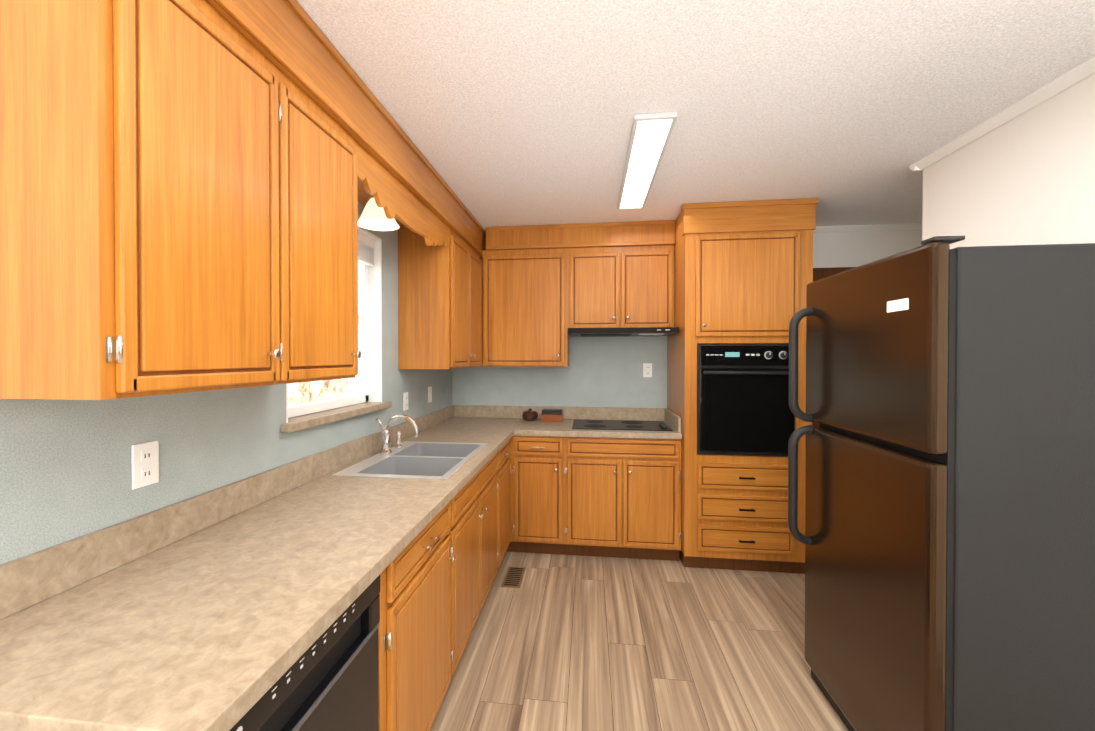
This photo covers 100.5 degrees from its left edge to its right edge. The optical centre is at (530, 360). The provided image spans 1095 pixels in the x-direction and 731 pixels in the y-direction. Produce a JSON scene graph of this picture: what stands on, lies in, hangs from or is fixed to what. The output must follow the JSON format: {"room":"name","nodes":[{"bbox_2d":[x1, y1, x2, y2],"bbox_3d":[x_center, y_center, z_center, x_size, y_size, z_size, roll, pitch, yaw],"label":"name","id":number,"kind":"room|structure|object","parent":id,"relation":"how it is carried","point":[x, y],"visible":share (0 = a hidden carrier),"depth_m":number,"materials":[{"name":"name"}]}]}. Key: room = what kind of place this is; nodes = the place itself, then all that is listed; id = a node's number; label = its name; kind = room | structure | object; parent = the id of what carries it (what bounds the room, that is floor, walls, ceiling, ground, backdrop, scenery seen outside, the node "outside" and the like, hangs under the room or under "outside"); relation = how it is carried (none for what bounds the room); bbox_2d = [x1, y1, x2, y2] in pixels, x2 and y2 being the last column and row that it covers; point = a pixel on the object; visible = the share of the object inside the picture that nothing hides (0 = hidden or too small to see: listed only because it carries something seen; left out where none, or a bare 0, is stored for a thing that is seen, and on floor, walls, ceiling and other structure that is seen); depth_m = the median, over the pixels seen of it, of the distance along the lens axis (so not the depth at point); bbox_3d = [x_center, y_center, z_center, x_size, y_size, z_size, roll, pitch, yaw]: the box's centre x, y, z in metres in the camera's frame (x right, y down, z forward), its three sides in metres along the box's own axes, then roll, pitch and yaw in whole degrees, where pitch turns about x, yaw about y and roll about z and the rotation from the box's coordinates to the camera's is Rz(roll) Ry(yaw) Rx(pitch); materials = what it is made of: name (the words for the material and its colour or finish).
{"room":"kitchen","nodes":[
{"label":"kitchen","id":0,"kind":"room"},
{"bbox_2d":[0,202,451,564],"bbox_3d":[-1.184,0.204,0.716,0.160,2.460,6.600,0,0,7],"label":"wall","id":1,"kind":"structure","parent":0,"point":[65,470],"depth_m":1.25,"materials":[{"name":"paint"}]},
{"bbox_2d":[131,440,158,489],"bbox_3d":[-1.032,0.278,1.221,0.008,0.116,0.072,0,0,7],"label":"electrical outlet","id":2,"kind":"object","parent":1,"relation":"attached to","point":[145,463],"visible":1,"depth_m":1.22,"materials":[{"name":"white plastic"}]},
{"bbox_2d":[0,0,299,399],"bbox_3d":[-0.882,-0.480,1.061,0.346,1.094,0.488,0,0,7],"label":"upper cabinet","id":3,"kind":"object","parent":1,"relation":"attached to","point":[183,192],"depth_m":0.87,"materials":[{"name":"brown wood"}]},
{"bbox_2d":[296,0,363,381],"bbox_3d":[-0.831,-0.483,1.459,0.346,1.094,0.456,0,0,7],"label":"upper cabinet","id":4,"kind":"object","parent":1,"relation":"attached to","point":[329,93],"depth_m":1.46,"materials":[{"name":"brown wood"}]},
{"bbox_2d":[280,226,391,432],"bbox_3d":[-0.966,-0.211,2.217,0.190,0.973,0.920,0,0,7],"label":"kitchen window","id":5,"kind":"structure","parent":1,"relation":"in","point":[366,398],"depth_m":2.58,"materials":[{"name":"white glass"}]},
{"bbox_2d":[358,194,398,230],"bbox_3d":[-0.726,-0.731,2.161,0.196,0.175,0.196,0,0,7],"label":"light fixture","id":6,"kind":"object","parent":1,"relation":"attached to","point":[373,217],"visible":0.52,"depth_m":2.15,"materials":[{"name":"white glass"}]},
{"bbox_2d":[403,392,407,410],"bbox_3d":[-0.810,0.263,2.957,0.008,0.116,0.072,0,0,7],"label":"electrical outlet","id":7,"kind":"object","parent":1,"relation":"attached to","point":[405,400],"visible":1,"depth_m":2.94,"materials":[{"name":"white plastic"}]},
{"bbox_2d":[364,83,455,368],"bbox_3d":[-0.728,-0.490,2.262,0.346,1.094,1.222,0,0,7],"label":"upper cabinet","id":8,"kind":"object","parent":1,"relation":"attached to","point":[426,274],"depth_m":2.81,"materials":[{"name":"brown wood"}]},
{"bbox_2d":[355,141,448,245],"bbox_3d":[-0.587,-0.722,2.237,0.020,0.193,1.131,0,0,7],"label":"window valance","id":9,"kind":"object","parent":8,"relation":"attached to","point":[396,198],"visible":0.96,"depth_m":2.06,"materials":[{"name":"brown wood"}]},
{"bbox_2d":[428,386,431,402],"bbox_3d":[-0.751,0.251,3.403,0.012,0.116,0.072,0,0,7],"label":"light switch","id":10,"kind":"object","parent":1,"relation":"attached to","point":[429,394],"visible":1,"depth_m":3.39,"materials":[{"name":"white plastic"}]},
{"bbox_2d":[456,195,483,368],"bbox_3d":[-0.604,-0.498,3.227,0.346,1.094,0.784,0,0,7],"label":"upper cabinet","id":11,"kind":"object","parent":1,"relation":"attached to","point":[469,232],"depth_m":3.19,"materials":[{"name":"brown wood"}]},
{"bbox_2d":[484,231,485,250],"bbox_3d":[-0.535,-0.503,3.767,0.346,1.094,0.365,0,0,7],"label":"upper cabinet","id":12,"kind":"object","parent":1,"relation":"attached to","point":[484,231],"depth_m":3.67,"materials":[{"name":"brown wood"}]},
{"bbox_2d":[430,551,848,730],"bbox_3d":[1.548,1.487,0.376,5.850,0.100,6.800,0,0,7],"label":"floor","id":13,"kind":"structure","parent":0,"point":[557,642],"depth_m":2.21,"materials":[{"name":"brown wood"}]},
{"bbox_2d":[230,575,379,730],"bbox_3d":[-0.740,0.998,0.999,0.590,0.868,0.596,0,0,7],"label":"dishwasher","id":14,"kind":"object","parent":13,"relation":"on","point":[327,680],"visible":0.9,"depth_m":1.04,"materials":[{"name":"black metal"}]},
{"bbox_2d":[378,564,389,730],"bbox_3d":[-0.758,0.995,1.002,0.610,0.874,0.645,0,0,7],"label":"base cabinet","id":15,"kind":"object","parent":13,"relation":"on","point":[384,628],"depth_m":1.29,"materials":[{"name":"brown wood"}]},
{"bbox_2d":[0,405,519,730],"bbox_3d":[-0.565,0.473,2.304,0.660,0.145,3.293,0,0,7],"label":"countertop","id":16,"kind":"structure","parent":15,"relation":"on","point":[223,608],"depth_m":1.01,"materials":[{"name":"laminate"}]},
{"bbox_2d":[376,414,418,454],"bbox_3d":[-0.697,0.393,2.505,0.221,0.213,0.234,0,0,7],"label":"faucet","id":17,"kind":"object","parent":16,"relation":"on","point":[398,449],"depth_m":2.43,"materials":[{"name":"silver metal"}]},
{"bbox_2d":[332,414,487,479],"bbox_3d":[-0.568,0.482,2.378,0.524,0.389,0.806,0,0,7],"label":"sink","id":18,"kind":"object","parent":16,"relation":"in","point":[428,460],"visible":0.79,"depth_m":2.38,"materials":[{"name":"silver metal"}]},
{"bbox_2d":[390,494,461,730],"bbox_3d":[-0.666,0.989,1.649,0.626,0.874,0.620,0,0,7],"label":"base cabinet","id":19,"kind":"object","parent":13,"relation":"on","point":[426,584],"depth_m":1.57,"materials":[{"name":"brown wood"}]},
{"bbox_2d":[458,448,501,653],"bbox_3d":[-0.572,0.983,2.383,0.626,0.874,1.040,0,0,7],"label":"base cabinet","id":20,"kind":"object","parent":13,"relation":"on","point":[480,500],"depth_m":2.32,"materials":[{"name":"brown wood"}]},
{"bbox_2d":[502,440,509,559],"bbox_3d":[-0.484,0.977,3.070,0.626,0.874,0.525,0,0,7],"label":"base cabinet","id":21,"kind":"object","parent":13,"relation":"on","point":[506,448],"depth_m":3.07,"materials":[{"name":"brown wood"}]},
{"bbox_2d":[501,567,525,587],"bbox_3d":[-0.110,1.412,2.973,0.120,0.006,0.270,0,0,7],"label":"floor vent","id":22,"kind":"object","parent":13,"relation":"in","point":[513,577],"visible":1,"depth_m":2.96,"materials":[{"name":"gold metal"}]},
{"bbox_2d":[510,435,680,560],"bbox_3d":[0.471,0.974,3.493,1.218,0.874,0.677,0,0,7],"label":"base cabinet","id":23,"kind":"object","parent":13,"relation":"on","point":[602,497],"depth_m":3.21,"materials":[{"name":"brown wood"}]},
{"bbox_2d":[516,406,681,438],"bbox_3d":[0.504,0.463,3.497,1.157,0.145,0.653,0,0,7],"label":"countertop","id":24,"kind":"structure","parent":23,"relation":"on","point":[523,428],"depth_m":3.59,"materials":[{"name":"laminate"}]},
{"bbox_2d":[522,408,537,420],"bbox_3d":[-0.005,0.442,3.742,0.132,0.102,0.132,0,0,7],"label":"teapot","id":25,"kind":"object","parent":24,"relation":"on","point":[530,414],"visible":1,"depth_m":3.70,"materials":[{"name":"brown ceramic"}]},
{"bbox_2d":[541,409,562,421],"bbox_3d":[0.175,0.446,3.729,0.170,0.095,0.120,0,0,7],"label":"box","id":26,"kind":"object","parent":24,"relation":"on","point":[551,415],"visible":0.98,"depth_m":3.67,"materials":[{"name":"brown wood"}]},
{"bbox_2d":[572,419,672,430],"bbox_3d":[0.682,0.480,3.496,0.715,0.030,0.475,0,0,7],"label":"cooktop","id":27,"kind":"object","parent":24,"relation":"in","point":[640,425],"visible":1,"depth_m":3.44,"materials":[{"name":"black glass"}]},
{"bbox_2d":[667,198,818,573],"bbox_3d":[1.470,0.183,3.322,0.842,2.458,0.749,0,0,7],"label":"tall cabinet","id":28,"kind":"object","parent":13,"relation":"on","point":[743,272],"visible":0.83,"depth_m":3.00,"materials":[{"name":"brown wood"}]},
{"bbox_2d":[697,344,794,455],"bbox_3d":[1.456,0.254,3.297,0.610,0.737,0.738,0,0,7],"label":"wall oven","id":29,"kind":"object","parent":28,"relation":"in","point":[743,407],"visible":0.85,"depth_m":2.98,"materials":[{"name":"black"}]},
{"bbox_2d":[788,236,1094,730],"bbox_3d":[1.518,0.534,1.637,0.843,1.784,0.766,0,0,7],"label":"fridge","id":30,"kind":"object","parent":13,"relation":"on","point":[947,539],"visible":1,"depth_m":1.30,"materials":[{"name":"black metal"}]},
{"bbox_2d":[452,229,921,407],"bbox_3d":[2.021,0.179,3.692,5.760,2.460,0.120,0,0,7],"label":"wall","id":31,"kind":"structure","parent":0,"point":[602,372],"depth_m":3.81,"materials":[{"name":"paint"}]},
{"bbox_2d":[483,220,674,366],"bbox_3d":[0.366,-0.502,3.645,1.469,1.094,0.377,0,0,7],"label":"upper cabinet","id":32,"kind":"object","parent":31,"relation":"attached to","point":[545,287],"visible":0.96,"depth_m":3.50,"materials":[{"name":"brown wood"}]},
{"bbox_2d":[567,327,678,336],"bbox_3d":[0.688,-0.217,3.515,0.780,0.041,0.556,0,0,7],"label":"range hood","id":33,"kind":"object","parent":32,"relation":"attached to","point":[614,332],"visible":1,"depth_m":3.28,"materials":[{"name":"black metal"}]},
{"bbox_2d":[643,363,651,376],"bbox_3d":[0.966,0.078,3.760,0.072,0.116,0.008,0,0,7],"label":"electrical outlet","id":34,"kind":"object","parent":31,"relation":"attached to","point":[647,369],"visible":1,"depth_m":3.76,"materials":[{"name":"white plastic"}]},
{"bbox_2d":[812,267,855,425],"bbox_3d":[2.696,0.340,3.535,1.000,2.140,0.018,0,0,7],"label":"door frame","id":35,"kind":"structure","parent":31,"relation":"attached to","point":[820,273],"depth_m":3.57,"materials":[{"name":"brown wood"}]},
{"bbox_2d":[813,223,904,232],"bbox_3d":[3.342,-1.028,3.432,2.875,0.039,0.040,0,0,7],"label":"crown molding","id":36,"kind":"structure","parent":31,"relation":"attached to","point":[875,227],"depth_m":3.53,"materials":[{"name":"white wood"}]},
{"bbox_2d":[297,0,1094,231],"bbox_3d":[1.548,-1.073,0.354,5.850,0.100,6.800,0,0,7],"label":"ceiling","id":37,"kind":"structure","parent":0,"point":[523,112],"depth_m":1.72,"materials":[{"name":"white paint"}]},
{"bbox_2d":[617,112,676,208],"bbox_3d":[0.596,-1.027,2.478,0.176,0.026,1.170,0,0,7],"label":"recessed light","id":38,"kind":"object","parent":37,"relation":"in","point":[650,136],"visible":1,"depth_m":2.25,"materials":[{"name":"white plastic"}]},
{"bbox_2d":[922,74,1094,248],"bbox_3d":[1.773,0.213,-0.279,0.120,2.460,5.380,0,0,7],"label":"wall","id":39,"kind":"structure","parent":0,"point":[1027,178],"depth_m":1.82,"materials":[{"name":"white paint"}]},
{"bbox_2d":[905,56,1094,229],"bbox_3d":[1.696,0.213,-0.248,0.040,2.459,5.419,0,0,7],"label":"crown molding","id":40,"kind":"structure","parent":39,"relation":"attached to","point":[1069,79],"depth_m":1.86,"materials":[{"name":"white wood"}]},
{"label":"outside","id":41,"kind":"structure","parent":0,"visible":0},
{"bbox_2d":[288,378,354,404],"bbox_3d":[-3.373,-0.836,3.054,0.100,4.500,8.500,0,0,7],"label":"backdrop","id":42,"kind":"structure","parent":41,"point":[324,390],"depth_m":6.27,"materials":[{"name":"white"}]}
]}

